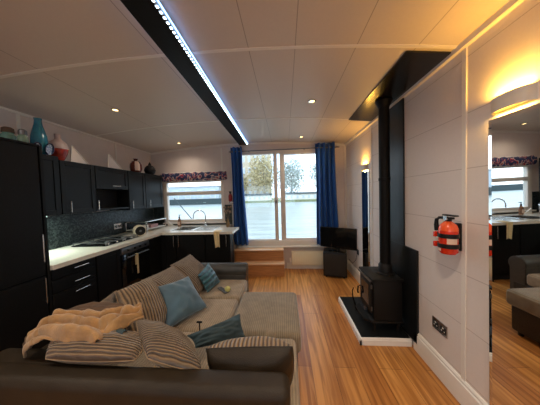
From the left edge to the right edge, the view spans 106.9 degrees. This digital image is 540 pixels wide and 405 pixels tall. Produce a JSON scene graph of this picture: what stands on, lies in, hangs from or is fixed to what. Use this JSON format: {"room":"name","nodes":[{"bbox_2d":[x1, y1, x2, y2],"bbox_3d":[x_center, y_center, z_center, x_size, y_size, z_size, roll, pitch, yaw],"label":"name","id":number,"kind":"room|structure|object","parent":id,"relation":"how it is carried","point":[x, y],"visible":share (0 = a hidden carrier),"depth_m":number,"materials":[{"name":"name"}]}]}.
{"room":"houseboat living room","nodes":[
{"label":"houseboat living room","id":0,"kind":"room"},
{"bbox_2d":[0,109,150,248],"bbox_3d":[-2.784,0.306,0.747,0.080,2.500,7.050,-2,2,4],"label":"wall","id":1,"kind":"structure","parent":0,"point":[95,151],"depth_m":2.87,"materials":[{"name":"white paint"}]},
{"bbox_2d":[16,114,20,135],"bbox_3d":[-2.663,-0.702,2.125,0.008,0.470,0.030,-2,2,4],"label":"trim","id":2,"kind":"structure","parent":1,"relation":"attached to","point":[18,122],"depth_m":2.12,"materials":[{"name":"beige wood"}]},
{"bbox_2d":[42,154,61,215],"bbox_3d":[-2.481,-0.172,2.009,0.341,0.640,0.395,-2,2,4],"label":"upper cabinet","id":3,"kind":"object","parent":1,"relation":"attached to","point":[50,163],"visible":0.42,"depth_m":2.12,"materials":[{"name":"black wood"}]},
{"bbox_2d":[30,117,47,154],"bbox_3d":[-2.418,-0.689,2.092,0.132,0.378,0.132,-2,2,4],"label":"vase","id":4,"kind":"object","parent":3,"relation":"on","point":[38,134],"visible":0.82,"depth_m":2.06,"materials":[{"name":"ceramic"}]},
{"bbox_2d":[45,143,53,154],"bbox_3d":[-2.332,-0.563,2.116,0.038,0.128,0.086,-2,2,4],"label":"oval dish","id":5,"kind":"object","parent":3,"relation":"on","point":[49,148],"visible":0.98,"depth_m":2.12,"materials":[{"name":"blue ceramic"}]},
{"bbox_2d":[0,106,150,153],"bbox_3d":[-2.770,-0.898,0.701,0.020,0.030,7.050,-2,2,4],"label":"trim","id":6,"kind":"structure","parent":1,"relation":"attached to","point":[1,107],"depth_m":2.59,"materials":[{"name":"beige wood"}]},
{"bbox_2d":[58,160,96,214],"bbox_3d":[-2.435,-0.172,2.412,0.372,0.607,0.405,-2,2,4],"label":"upper cabinet","id":7,"kind":"object","parent":1,"relation":"attached to","point":[77,180],"visible":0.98,"depth_m":2.37,"materials":[{"name":"wood"}]},
{"bbox_2d":[48,133,68,160],"bbox_3d":[-2.403,-0.622,2.269,0.172,0.300,0.172,-2,2,4],"label":"vase","id":8,"kind":"object","parent":7,"relation":"on","point":[61,149],"visible":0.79,"depth_m":2.24,"materials":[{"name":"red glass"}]},
{"bbox_2d":[70,145,87,163],"bbox_3d":[-2.354,-0.583,2.467,0.024,0.204,0.219,-2,2,4],"label":"ornament","id":9,"kind":"object","parent":7,"relation":"on","point":[75,156],"visible":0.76,"depth_m":2.42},
{"bbox_2d":[94,165,127,189],"bbox_3d":[-2.404,-0.339,2.882,0.372,0.307,0.540,-2,2,4],"label":"upper cabinet","id":10,"kind":"object","parent":1,"relation":"attached to","point":[106,178],"visible":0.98,"depth_m":2.83,"materials":[{"name":"wood"}]},
{"bbox_2d":[96,190,128,210],"bbox_3d":[-2.402,-0.039,2.893,0.357,0.287,0.536,-2,2,4],"label":"extractor hood","id":11,"kind":"object","parent":10,"relation":"attached to","point":[105,199],"visible":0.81,"depth_m":2.96,"materials":[{"name":"black metal"}]},
{"bbox_2d":[107,154,122,169],"bbox_3d":[-2.316,-0.602,2.985,0.024,0.204,0.258,-2,2,4],"label":"ornament","id":12,"kind":"object","parent":10,"relation":"on","point":[111,163],"visible":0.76,"depth_m":2.92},
{"bbox_2d":[114,143,116,161],"bbox_3d":[-2.571,-0.747,3.341,0.008,0.470,0.030,-2,2,4],"label":"trim","id":13,"kind":"structure","parent":1,"relation":"attached to","point":[114,143],"depth_m":3.33,"materials":[{"name":"beige wood"}]},
{"bbox_2d":[110,170,145,210],"bbox_3d":[-2.364,-0.197,3.351,0.372,0.627,0.380,-2,2,4],"label":"upper cabinet","id":14,"kind":"object","parent":1,"relation":"attached to","point":[134,198],"visible":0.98,"depth_m":3.26,"materials":[{"name":"wood"}]},
{"bbox_2d":[129,159,141,171],"bbox_3d":[-2.322,-0.634,3.462,0.184,0.235,0.184,-2,2,4],"label":"vase","id":15,"kind":"object","parent":14,"relation":"on","point":[136,166],"visible":0.91,"depth_m":3.40,"materials":[{"name":"red"}]},
{"bbox_2d":[47,205,231,249],"bbox_3d":[-1.720,0.313,2.986,1.699,0.403,2.427,-2,2,4],"label":"backsplash","id":16,"kind":"structure","parent":1,"relation":"attached to","point":[67,229],"depth_m":2.92,"materials":[{"name":"tile"}]},
{"bbox_2d":[114,223,120,228],"bbox_3d":[-2.532,0.393,3.326,0.010,0.086,0.146,-2,2,4],"label":"wall socket","id":17,"kind":"object","parent":16,"relation":"attached to","point":[116,226],"visible":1,"depth_m":3.32,"materials":[{"name":"metal"}]},
{"bbox_2d":[144,173,162,207],"bbox_3d":[-2.331,-0.213,3.792,0.372,0.627,0.495,-2,2,4],"label":"upper cabinet","id":18,"kind":"object","parent":1,"relation":"attached to","point":[153,183],"visible":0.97,"depth_m":3.76,"materials":[{"name":"wood"}]},
{"bbox_2d":[144,162,155,173],"bbox_3d":[-2.296,-0.653,3.821,0.200,0.245,0.200,-2,2,4],"label":"vase","id":19,"kind":"object","parent":18,"relation":"on","point":[148,169],"visible":0.92,"depth_m":3.76,"materials":[{"name":"black ceramic"}]},
{"bbox_2d":[151,144,344,267],"bbox_3d":[-0.483,0.083,4.144,4.005,2.570,0.080,-2,2,4],"label":"wall","id":20,"kind":"structure","parent":0,"point":[198,160],"depth_m":4.11,"materials":[{"name":"white paint"}]},
{"bbox_2d":[160,171,226,181],"bbox_3d":[-1.576,-0.536,4.122,1.391,0.196,0.111,-2,2,4],"label":"fabric valance","id":21,"kind":"object","parent":20,"relation":"attached to","point":[204,175],"visible":0.98,"depth_m":4.08,"materials":[{"name":"fabric"}]},
{"bbox_2d":[163,179,225,223],"bbox_3d":[-1.584,-0.018,4.177,1.330,0.905,0.130,-2,2,4],"label":"window","id":22,"kind":"structure","parent":20,"relation":"in","point":[166,192],"depth_m":4.17,"materials":[{"name":"beige plastic"}]},
{"bbox_2d":[220,148,222,170],"bbox_3d":[-0.990,-0.816,4.104,0.028,0.600,0.008,-2,2,4],"label":"trim","id":23,"kind":"structure","parent":20,"relation":"attached to","point":[220,148],"depth_m":4.10,"materials":[{"name":"beige wood"}]},
{"bbox_2d":[228,191,232,202],"bbox_3d":[-0.807,-0.108,4.075,0.080,0.237,0.089,-2,2,4],"label":"fire extinguisher","id":24,"kind":"object","parent":20,"relation":"attached to","point":[230,194],"visible":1,"depth_m":4.05,"materials":[{"name":"red metal"}]},
{"bbox_2d":[151,142,343,154],"bbox_3d":[-0.528,-1.129,4.049,3.955,0.148,0.025,-2,2,4],"label":"trim","id":25,"kind":"structure","parent":20,"relation":"attached to","point":[252,143],"depth_m":4.05,"materials":[{"name":"beige wood"}]},
{"bbox_2d":[229,146,339,247],"bbox_3d":[0.287,-0.087,4.008,2.164,1.965,0.181,-2,2,4],"label":"window","id":26,"kind":"structure","parent":20,"relation":"in","point":[285,242],"depth_m":4.02,"materials":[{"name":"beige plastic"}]},
{"bbox_2d":[230,146,248,245],"bbox_3d":[-0.613,-0.120,3.998,0.310,1.967,0.125,-2,2,4],"label":"curtain","id":27,"kind":"object","parent":26,"relation":"hanging from","point":[239,208],"visible":0.98,"depth_m":3.99,"materials":[{"name":"blue fabric"}]},
{"bbox_2d":[315,142,338,244],"bbox_3d":[1.108,-0.157,3.874,0.439,1.987,0.123,-2,2,4],"label":"curtain","id":28,"kind":"object","parent":26,"relation":"hanging from","point":[326,194],"visible":0.9,"depth_m":3.86,"materials":[{"name":"blue fabric"}]},
{"bbox_2d":[287,263,322,268],"bbox_3d":[0.935,1.272,4.033,1.185,0.120,0.018,-2,2,4],"label":"baseboard","id":29,"kind":"structure","parent":20,"relation":"attached to","point":[288,264],"depth_m":4.04,"materials":[{"name":"white wood"}]},
{"bbox_2d":[289,250,322,268],"bbox_3d":[0.762,1.143,3.995,0.748,0.350,0.069,-2,2,4],"label":"radiator","id":30,"kind":"object","parent":20,"relation":"attached to","point":[298,257],"visible":0.9,"depth_m":3.96,"materials":[{"name":"beige metal"}]},
{"bbox_2d":[0,0,509,152],"bbox_3d":[-0.787,-1.038,0.547,4.205,0.187,7.250,-2,2,4],"label":"ceiling","id":31,"kind":"structure","parent":0,"point":[34,34],"depth_m":1.54,"materials":[{"name":"white paint"}]},
{"bbox_2d":[120,0,247,144],"bbox_3d":[-0.692,-1.053,0.760,0.179,0.058,6.490,-2,2,3],"label":"beam","id":32,"kind":"structure","parent":31,"relation":"attached to","point":[151,15],"depth_m":1.41,"materials":[{"name":"black wood"}]},
{"bbox_2d":[95,118,347,135],"bbox_3d":[-0.616,-1.098,2.815,4.005,0.123,0.026,-2,2,4],"label":"trim","id":33,"kind":"structure","parent":31,"relation":"attached to","point":[255,118],"depth_m":2.82,"materials":[{"name":"beige wood"}]},
{"bbox_2d":[0,44,457,78],"bbox_3d":[-0.715,-1.048,1.494,4.005,0.123,0.026,-2,2,4],"label":"trim","id":34,"kind":"structure","parent":31,"relation":"attached to","point":[343,45],"depth_m":1.45,"materials":[{"name":"beige"}]},
{"bbox_2d":[348,51,450,120],"bbox_3d":[1.156,-1.077,2.038,0.297,0.041,1.285,-2,2,4],"label":"board","id":35,"kind":"object","parent":31,"relation":"attached to","point":[412,66],"visible":1,"depth_m":1.71,"materials":[{"name":"black metal"}]},
{"bbox_2d":[242,154,271,193],"bbox_3d":[-5.089,-10.743,66.210,11.000,19.600,10.600,-2,2,4],"label":"sky","id":36,"kind":"structure","parent":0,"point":[245,159],"depth_m":61.31,"materials":[{"name":"grey"}]},
{"bbox_2d":[248,268,460,404],"bbox_3d":[-0.710,1.530,0.637,4.205,0.060,7.250,-2,2,4],"label":"floor","id":37,"kind":"structure","parent":0,"point":[334,368],"depth_m":1.78,"materials":[{"name":"brown wood"}]},
{"bbox_2d":[0,137,52,351],"bbox_3d":[-2.342,0.526,1.234,0.706,2.000,1.170,-2,2,4],"label":"tall cabinet","id":38,"kind":"object","parent":37,"relation":"on","point":[25,276],"visible":0.89,"depth_m":1.61,"materials":[{"name":"wood"}]},
{"bbox_2d":[0,126,16,139],"bbox_3d":[-2.186,-0.561,1.668,0.088,0.131,0.088,-2,2,4],"label":"glass jar","id":39,"kind":"object","parent":38,"relation":"on","point":[6,132],"visible":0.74,"depth_m":1.65,"materials":[{"name":"teal glass"}]},
{"bbox_2d":[17,129,28,142],"bbox_3d":[-2.084,-0.557,1.686,0.064,0.116,0.064,-2,2,4],"label":"glass jar","id":40,"kind":"object","parent":38,"relation":"on","point":[22,133],"visible":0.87,"depth_m":1.67,"materials":[{"name":"green glass"}]},
{"bbox_2d":[50,257,97,310],"bbox_3d":[-2.266,1.053,2.054,0.706,0.885,0.433,-2,2,4],"label":"drawer unit","id":41,"kind":"object","parent":37,"relation":"on","point":[75,284],"visible":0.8,"depth_m":2.00,"materials":[{"name":"black wood"}]},
{"bbox_2d":[95,249,121,301],"bbox_3d":[-2.252,1.040,2.438,0.675,0.885,0.325,-2,2,4],"label":"base cabinet","id":42,"kind":"object","parent":37,"relation":"on","point":[108,265],"visible":0.22,"depth_m":2.38,"materials":[{"name":"black wood"}]},
{"bbox_2d":[120,240,150,288],"bbox_3d":[-2.202,0.973,2.871,0.713,0.785,0.540,-2,2,4],"label":"oven","id":43,"kind":"object","parent":37,"relation":"on","point":[129,274],"visible":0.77,"depth_m":2.79,"materials":[{"name":"black metal"}]},
{"bbox_2d":[135,253,138,272],"bbox_3d":[-1.861,0.849,2.801,0.028,0.276,0.028,-2,2,4],"label":"tea towel","id":44,"kind":"object","parent":43,"relation":"hanging from","point":[136,256],"visible":1,"depth_m":2.79,"materials":[{"name":"beige fabric"}]},
{"bbox_2d":[0,262,299,404],"bbox_3d":[-0.601,1.098,1.802,1.630,0.715,1.900,-2,2,4],"label":"sofa","id":45,"kind":"object","parent":37,"relation":"on","point":[33,379],"visible":0.43,"depth_m":0.88,"materials":[{"name":"brown leather"},{"name":"grey-beige woven fabric"}]},
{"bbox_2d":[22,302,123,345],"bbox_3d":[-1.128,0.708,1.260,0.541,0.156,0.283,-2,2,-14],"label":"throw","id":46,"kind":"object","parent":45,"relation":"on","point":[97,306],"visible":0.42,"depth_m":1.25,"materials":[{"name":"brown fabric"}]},
{"bbox_2d":[22,302,143,357],"bbox_3d":[-1.003,0.678,1.057,0.608,0.214,0.268,-2,2,-3],"label":"blanket","id":47,"kind":"object","parent":45,"relation":"on","point":[89,325],"visible":0.99,"depth_m":1.02,"materials":[{"name":"fabric"}]},
{"bbox_2d":[45,330,142,364],"bbox_3d":[-0.866,0.716,0.999,0.508,0.154,0.146,-2,2,4],"label":"cushion","id":48,"kind":"object","parent":45,"relation":"on","point":[114,348],"visible":0.74,"depth_m":0.94,"materials":[{"name":"brown fabric"}]},
{"bbox_2d":[116,328,127,333],"bbox_3d":[-0.765,0.674,0.991,0.091,0.072,0.086,-2,2,4],"label":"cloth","id":49,"kind":"object","parent":48,"relation":"on","point":[121,330],"visible":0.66,"depth_m":1.00,"materials":[{"name":"teal fabric"}]},
{"bbox_2d":[101,290,116,302],"bbox_3d":[-1.239,0.865,1.438,0.194,0.282,0.373,-3,2,-31],"label":"cushion","id":50,"kind":"object","parent":45,"relation":"on","point":[111,298],"visible":0.12,"depth_m":1.55,"materials":[{"name":"brown fabric"}]},
{"bbox_2d":[115,278,166,330],"bbox_3d":[-1.008,0.840,1.585,0.372,0.367,0.318,0,2,31],"label":"cushion","id":51,"kind":"object","parent":45,"relation":"on","point":[147,292],"visible":0.56,"depth_m":1.54,"materials":[{"name":"brown fabric"}]},
{"bbox_2d":[91,332,208,368],"bbox_3d":[-0.825,1.097,1.302,0.900,0.145,0.590,-2,2,4],"label":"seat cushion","id":52,"kind":"object","parent":45,"relation":"on","point":[142,361],"depth_m":1.28,"materials":[{"name":"brown fabric"}]},
{"bbox_2d":[136,319,201,368],"bbox_3d":[-0.520,0.719,1.001,0.419,0.222,0.156,-2,2,4],"label":"cushion","id":53,"kind":"object","parent":45,"relation":"on","point":[164,345],"visible":0.86,"depth_m":0.94,"materials":[{"name":"brown fabric"}]},
{"bbox_2d":[141,266,200,296],"bbox_3d":[-0.924,0.834,1.931,0.356,0.332,0.396,-1,2,10],"label":"cushion","id":54,"kind":"object","parent":45,"relation":"on","point":[170,275],"visible":0.34,"depth_m":1.90,"materials":[{"name":"brown fabric"}]},
{"bbox_2d":[158,276,207,326],"bbox_3d":[-0.804,0.846,1.763,0.286,0.261,0.385,0,2,34],"label":"cushion","id":55,"kind":"object","parent":45,"relation":"on","point":[181,298],"visible":0.91,"depth_m":1.71,"materials":[{"name":"fabric"}]},
{"bbox_2d":[170,254,204,293],"bbox_3d":[-0.891,0.817,2.330,0.321,0.330,0.402,-2,2,4],"label":"cushion","id":56,"kind":"object","parent":45,"relation":"on","point":[189,266],"visible":0.61,"depth_m":2.21,"materials":[{"name":"brown fabric"}]},
{"bbox_2d":[173,299,238,331],"bbox_3d":[-0.784,1.077,1.848,0.900,0.145,0.495,-2,2,4],"label":"seat cushion","id":57,"kind":"object","parent":45,"relation":"on","point":[217,311],"depth_m":1.77,"materials":[{"name":"beige fabric"}]},
{"bbox_2d":[198,263,219,292],"bbox_3d":[-0.694,0.853,2.301,0.163,0.229,0.304,-2,2,4],"label":"cushion","id":58,"kind":"object","parent":45,"relation":"on","point":[208,277],"visible":1,"depth_m":2.24,"materials":[{"name":"teal fabric"}]},
{"bbox_2d":[187,314,244,347],"bbox_3d":[-0.334,0.898,1.350,0.410,0.184,0.134,-4,3,-44],"label":"cushion","id":59,"kind":"object","parent":45,"relation":"on","point":[231,328],"visible":0.91,"depth_m":1.30,"materials":[{"name":"fabric"}]},
{"bbox_2d":[217,286,228,293],"bbox_3d":[-0.522,0.971,2.223,0.048,0.020,0.170,-4,3,-44],"label":"remote control","id":60,"kind":"object","parent":45,"relation":"on","point":[220,288],"visible":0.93,"depth_m":2.22,"materials":[{"name":"grey plastic"}]},
{"bbox_2d":[200,280,246,303],"bbox_3d":[-0.747,1.058,2.334,0.900,0.145,0.470,-2,2,4],"label":"seat cushion","id":61,"kind":"object","parent":45,"relation":"on","point":[238,287],"depth_m":2.22,"materials":[{"name":"beige fabric"}]},
{"bbox_2d":[206,336,293,385],"bbox_3d":[-0.098,0.854,1.051,0.447,0.296,0.240,-2,2,4],"label":"cushion","id":62,"kind":"object","parent":45,"relation":"on","point":[253,353],"visible":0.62,"depth_m":0.97,"materials":[{"name":"brown fabric"}]},
{"bbox_2d":[281,339,299,404],"bbox_3d":[-0.101,1.079,1.225,0.545,0.145,0.545,-2,2,4],"label":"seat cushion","id":63,"kind":"object","parent":45,"relation":"on","point":[294,388],"depth_m":1.12,"materials":[{"name":"beige fabric"}]},
{"bbox_2d":[148,235,166,276],"bbox_3d":[-2.118,0.991,3.696,0.755,0.885,1.105,-2,2,4],"label":"base cabinet","id":64,"kind":"object","parent":37,"relation":"on","point":[157,245],"visible":0.21,"depth_m":3.31,"materials":[{"name":"black wood"}]},
{"bbox_2d":[49,224,238,269],"bbox_3d":[-1.599,0.534,2.985,1.928,0.042,2.426,-2,2,4],"label":"countertop","id":65,"kind":"structure","parent":64,"relation":"on","point":[61,257],"depth_m":2.50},
{"bbox_2d":[71,234,138,246],"bbox_3d":[-2.234,0.517,2.766,0.460,0.044,0.580,-2,2,4],"label":"gas hob","id":66,"kind":"object","parent":65,"relation":"in","point":[110,240],"visible":1,"depth_m":2.66,"materials":[{"name":"black"}]},
{"bbox_2d":[132,225,145,235],"bbox_3d":[-2.031,0.433,3.111,0.174,0.174,0.165,-4,3,-44],"label":"radio","id":67,"kind":"object","parent":65,"relation":"on","point":[140,230],"visible":0.98,"depth_m":3.06,"materials":[{"name":"beige plastic"}]},
{"bbox_2d":[124,218,166,232],"bbox_3d":[-2.275,0.413,3.708,0.400,0.187,0.580,-2,2,4],"label":"shelf","id":68,"kind":"object","parent":65,"relation":"on","point":[146,220],"visible":0.86,"depth_m":3.57,"materials":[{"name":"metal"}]},
{"bbox_2d":[143,223,157,227],"bbox_3d":[-2.246,0.432,3.757,0.170,0.054,0.200,-2,2,4],"label":"food box","id":69,"kind":"object","parent":68,"relation":"on","point":[150,225],"visible":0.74,"depth_m":3.71,"materials":[{"name":"pink cardboard"}]},
{"bbox_2d":[170,226,220,230],"bbox_3d":[-1.348,0.533,3.704,0.798,0.124,0.456,-2,2,4],"label":"sink","id":70,"kind":"object","parent":65,"relation":"in","point":[190,228],"visible":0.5,"depth_m":3.73,"materials":[{"name":"metal"}]},
{"bbox_2d":[193,210,207,225],"bbox_3d":[-1.386,0.307,4.000,0.300,0.324,0.062,-2,2,0],"label":"mixer tap","id":71,"kind":"object","parent":65,"relation":"on","point":[205,223],"visible":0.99,"depth_m":3.99,"materials":[{"name":"silver metal"}]},
{"bbox_2d":[213,230,221,247],"bbox_3d":[-0.868,0.606,3.344,0.115,0.268,0.171,-2,2,4],"label":"tea towel","id":72,"kind":"object","parent":65,"relation":"hanging from","point":[216,232],"visible":1,"depth_m":3.26,"materials":[{"name":"beige fabric"}]},
{"bbox_2d":[223,206,231,226],"bbox_3d":[-0.792,0.261,3.744,0.143,0.400,0.140,-3,2,-23],"label":"flower vase","id":73,"kind":"object","parent":65,"relation":"on","point":[227,219],"visible":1,"depth_m":3.72,"materials":[{"name":"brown glass"}]},
{"bbox_2d":[166,234,205,268],"bbox_3d":[-1.388,0.968,3.768,0.690,0.882,0.851,-2,2,4],"label":"base cabinet","id":74,"kind":"object","parent":37,"relation":"on","point":[178,247],"visible":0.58,"depth_m":3.37,"materials":[{"name":"black wood"}]},
{"bbox_2d":[205,234,233,262],"bbox_3d":[-0.853,0.963,3.416,0.420,0.885,0.231,-2,2,4],"label":"base cabinet","id":75,"kind":"object","parent":37,"relation":"on","point":[224,253],"visible":0.63,"depth_m":3.33,"materials":[{"name":"black wood"}]},
{"bbox_2d":[234,247,284,276],"bbox_3d":[-0.207,1.142,3.894,0.975,0.456,0.415,-2,2,4],"label":"wooden steps","id":76,"kind":"structure","parent":37,"relation":"on","point":[262,262],"depth_m":3.84,"materials":[{"name":"brown wood"}]},
{"bbox_2d":[235,292,300,364],"bbox_3d":[-0.021,1.209,1.863,0.580,0.455,0.680,-2,2,4],"label":"footstool","id":77,"kind":"object","parent":37,"relation":"on","point":[269,314],"visible":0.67,"depth_m":1.74,"materials":[{"name":"beige grey corduroy fabric"},{"name":"dark brown leather"}]},
{"bbox_2d":[323,248,346,277],"bbox_3d":[1.196,1.108,3.679,0.400,0.454,0.332,-1,2,18],"label":"tv stand","id":78,"kind":"object","parent":37,"relation":"on","point":[334,263],"visible":0.98,"depth_m":3.53,"materials":[{"name":"black wood"}]},
{"bbox_2d":[320,226,356,252],"bbox_3d":[1.220,0.665,3.606,0.650,0.429,0.150,0,3,36],"label":"television","id":79,"kind":"object","parent":78,"relation":"on","point":[334,237],"visible":0.99,"depth_m":3.58,"materials":[{"name":"black plastic"}]},
{"bbox_2d":[338,296,411,346],"bbox_3d":[1.160,1.348,2.354,0.483,0.072,0.815,-2,2,4],"label":"hearth","id":80,"kind":"object","parent":37,"relation":"on","point":[384,334],"visible":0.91,"depth_m":2.07,"materials":[{"name":"stone"}]},
{"bbox_2d":[355,266,403,331],"bbox_3d":[1.174,1.044,2.204,0.370,0.554,0.380,-2,2,4],"label":"stove","id":81,"kind":"object","parent":80,"relation":"on","point":[380,295],"visible":0.94,"depth_m":2.03,"materials":[{"name":"black metal"}]},
{"bbox_2d":[375,98,395,275],"bbox_3d":[1.227,-0.153,2.145,0.190,1.836,0.190,-2,2,4],"label":"flue","id":82,"kind":"object","parent":81,"relation":"on","point":[385,268],"visible":1,"depth_m":2.11,"materials":[{"name":"black metal"}]},
{"bbox_2d":[346,0,539,404],"bbox_3d":[1.288,0.197,0.438,0.080,2.500,7.050,-2,2,4],"label":"wall","id":83,"kind":"structure","parent":0,"point":[506,57],"depth_m":1.43,"materials":[{"name":"white paint"}]},
{"bbox_2d":[344,146,347,259],"bbox_3d":[1.494,0.012,3.938,0.030,2.250,0.030,-2,2,4],"label":"trim","id":84,"kind":"structure","parent":83,"relation":"attached to","point":[345,180],"depth_m":3.92,"materials":[{"name":"beige wood"}]},
{"bbox_2d":[347,260,359,283],"bbox_3d":[1.489,1.246,3.372,0.020,0.184,1.250,-2,2,4],"label":"baseboard","id":85,"kind":"structure","parent":83,"relation":"attached to","point":[355,273],"depth_m":3.58,"materials":[{"name":"white wood"}]},
{"bbox_2d":[361,164,367,170],"bbox_3d":[1.394,-0.521,2.987,0.055,0.078,0.200,-2,2,4],"label":"wall sconce","id":86,"kind":"object","parent":83,"relation":"attached to","point":[364,166],"visible":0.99,"depth_m":2.92,"materials":[{"name":"beige"}]},
{"bbox_2d":[361,169,369,265],"bbox_3d":[1.440,0.296,3.014,0.011,1.550,0.270,-2,2,4],"label":"mirror","id":87,"kind":"object","parent":83,"relation":"attached to","point":[364,174],"visible":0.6,"depth_m":2.99,"materials":[{"name":"black mirror"}]},
{"bbox_2d":[370,125,372,265],"bbox_3d":[1.418,0.055,2.778,0.008,2.250,0.025,-2,2,4],"label":"trim","id":88,"kind":"structure","parent":83,"relation":"attached to","point":[370,125],"depth_m":2.77,"materials":[{"name":"beige wood"}]},
{"bbox_2d":[389,98,418,343],"bbox_3d":[1.362,0.126,2.173,0.026,2.365,0.715,-2,2,4],"label":"shield","id":89,"kind":"object","parent":83,"relation":"attached to","point":[404,259],"visible":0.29,"depth_m":2.05,"materials":[{"name":"metal"}]},
{"bbox_2d":[344,0,523,145],"bbox_3d":[1.197,-0.994,0.400,0.030,0.037,7.050,-2,2,4],"label":"trim","id":90,"kind":"structure","parent":83,"relation":"attached to","point":[509,6],"depth_m":1.29,"materials":[{"name":"beige wood"}]},
{"bbox_2d":[432,315,447,338],"bbox_3d":[1.351,0.990,1.594,0.010,0.092,0.152,-2,2,4],"label":"wall socket","id":91,"kind":"object","parent":83,"relation":"attached to","point":[437,324],"visible":1,"depth_m":1.58,"materials":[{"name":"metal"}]},
{"bbox_2d":[433,214,461,254],"bbox_3d":[1.253,0.220,1.403,0.135,0.277,0.166,-2,2,4],"label":"fire extinguisher","id":92,"kind":"object","parent":83,"relation":"attached to","point":[449,233],"visible":1,"depth_m":1.36,"materials":[{"name":"red paint"}]},
{"bbox_2d":[414,333,487,404],"bbox_3d":[1.194,1.394,-0.562,0.020,0.184,4.955,-2,2,4],"label":"baseboard","id":93,"kind":"structure","parent":83,"relation":"attached to","point":[462,391],"depth_m":1.51,"materials":[{"name":"white wood"}]},
{"bbox_2d":[461,47,467,381],"bbox_3d":[1.310,0.109,1.351,0.008,2.250,0.030,-2,2,4],"label":"trim","id":94,"kind":"structure","parent":83,"relation":"attached to","point":[465,50],"depth_m":1.34,"materials":[{"name":"beige wood"}]},
{"bbox_2d":[488,103,539,404],"bbox_3d":[1.281,0.431,1.042,0.014,1.790,0.270,-2,2,3],"label":"mirror","id":95,"kind":"object","parent":83,"relation":"attached to","point":[514,137],"visible":1,"depth_m":1.04,"materials":[{"name":"black mirror"}]},
{"bbox_2d":[491,82,537,115],"bbox_3d":[1.247,-0.533,1.049,0.055,0.078,0.200,-2,2,4],"label":"wall sconce","id":96,"kind":"object","parent":83,"relation":"attached to","point":[514,97],"visible":1,"depth_m":1.00,"materials":[{"name":"beige"}]},
{"label":"outside","id":97,"kind":"structure","parent":0,"visible":0},
{"bbox_2d":[170,201,316,238],"bbox_3d":[2.107,1.227,27.284,120.000,0.900,45.400,-2,2,4],"label":"canal water","id":98,"kind":"structure","parent":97,"point":[300,216],"depth_m":17.84,"materials":[{"name":"liquid"}]},
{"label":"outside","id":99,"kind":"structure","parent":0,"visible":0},
{"bbox_2d":[245,197,315,202],"bbox_3d":[6.038,-1.017,79.790,120.000,1.450,60.000,-2,2,4],"label":"bank","id":100,"kind":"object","parent":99,"point":[279,198],"visible":0.08,"depth_m":50.12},
{"bbox_2d":[169,185,220,199],"bbox_3d":[-28.562,-2.148,57.255,31.100,4.450,6.600,-2,2,4],"label":"boathouse","id":101,"kind":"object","parent":100,"relation":"on","point":[192,188],"visible":0.29,"depth_m":53.62,"materials":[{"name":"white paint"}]},
{"bbox_2d":[169,198,221,204],"bbox_3d":[-33.374,0.265,52.488,45.500,1.550,0.400,-2,2,4],"label":"wall","id":102,"kind":"structure","parent":100,"relation":"attached to","point":[214,200],"depth_m":51.20,"materials":[{"name":"grey"}]},
{"bbox_2d":[243,173,248,190],"bbox_3d":[-7.968,-4.366,57.218,4.375,7.785,4.559,-2,2,4],"label":"tree","id":103,"kind":"object","parent":100,"relation":"on","point":[244,180],"visible":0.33,"depth_m":56.85,"materials":[{"name":"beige plant"}]},
{"bbox_2d":[244,193,272,200],"bbox_3d":[-3.305,-1.435,53.380,8.000,1.800,2.600,-2,2,4],"label":"cottage","id":104,"kind":"structure","parent":100,"relation":"on","point":[268,196],"depth_m":52.41,"materials":[{"name":"white paint"}]},
{"bbox_2d":[247,155,279,193],"bbox_3d":[-1.871,-7.420,55.473,9.511,13.641,9.242,-2,2,4],"label":"tree","id":105,"kind":"object","parent":100,"relation":"on","point":[259,171],"visible":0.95,"depth_m":54.29,"materials":[{"name":"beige plant"}]},
{"bbox_2d":[277,158,306,192],"bbox_3d":[6.000,-6.848,57.474,9.258,11.893,9.385,-2,2,4],"label":"tree","id":106,"kind":"object","parent":100,"relation":"on","point":[294,183],"visible":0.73,"depth_m":56.07,"materials":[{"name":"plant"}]},
{"bbox_2d":[285,192,315,199],"bbox_3d":[8.742,-1.827,52.964,11.100,1.900,2.600,-2,2,4],"label":"cottage","id":107,"kind":"structure","parent":100,"relation":"on","point":[289,195],"depth_m":52.07,"materials":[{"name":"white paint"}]},
{"bbox_2d":[308,157,315,188],"bbox_3d":[15.781,-7.795,57.724,9.505,13.184,9.551,-2,2,4],"label":"tree","id":108,"kind":"object","parent":100,"relation":"on","point":[314,165],"visible":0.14,"depth_m":57.79,"materials":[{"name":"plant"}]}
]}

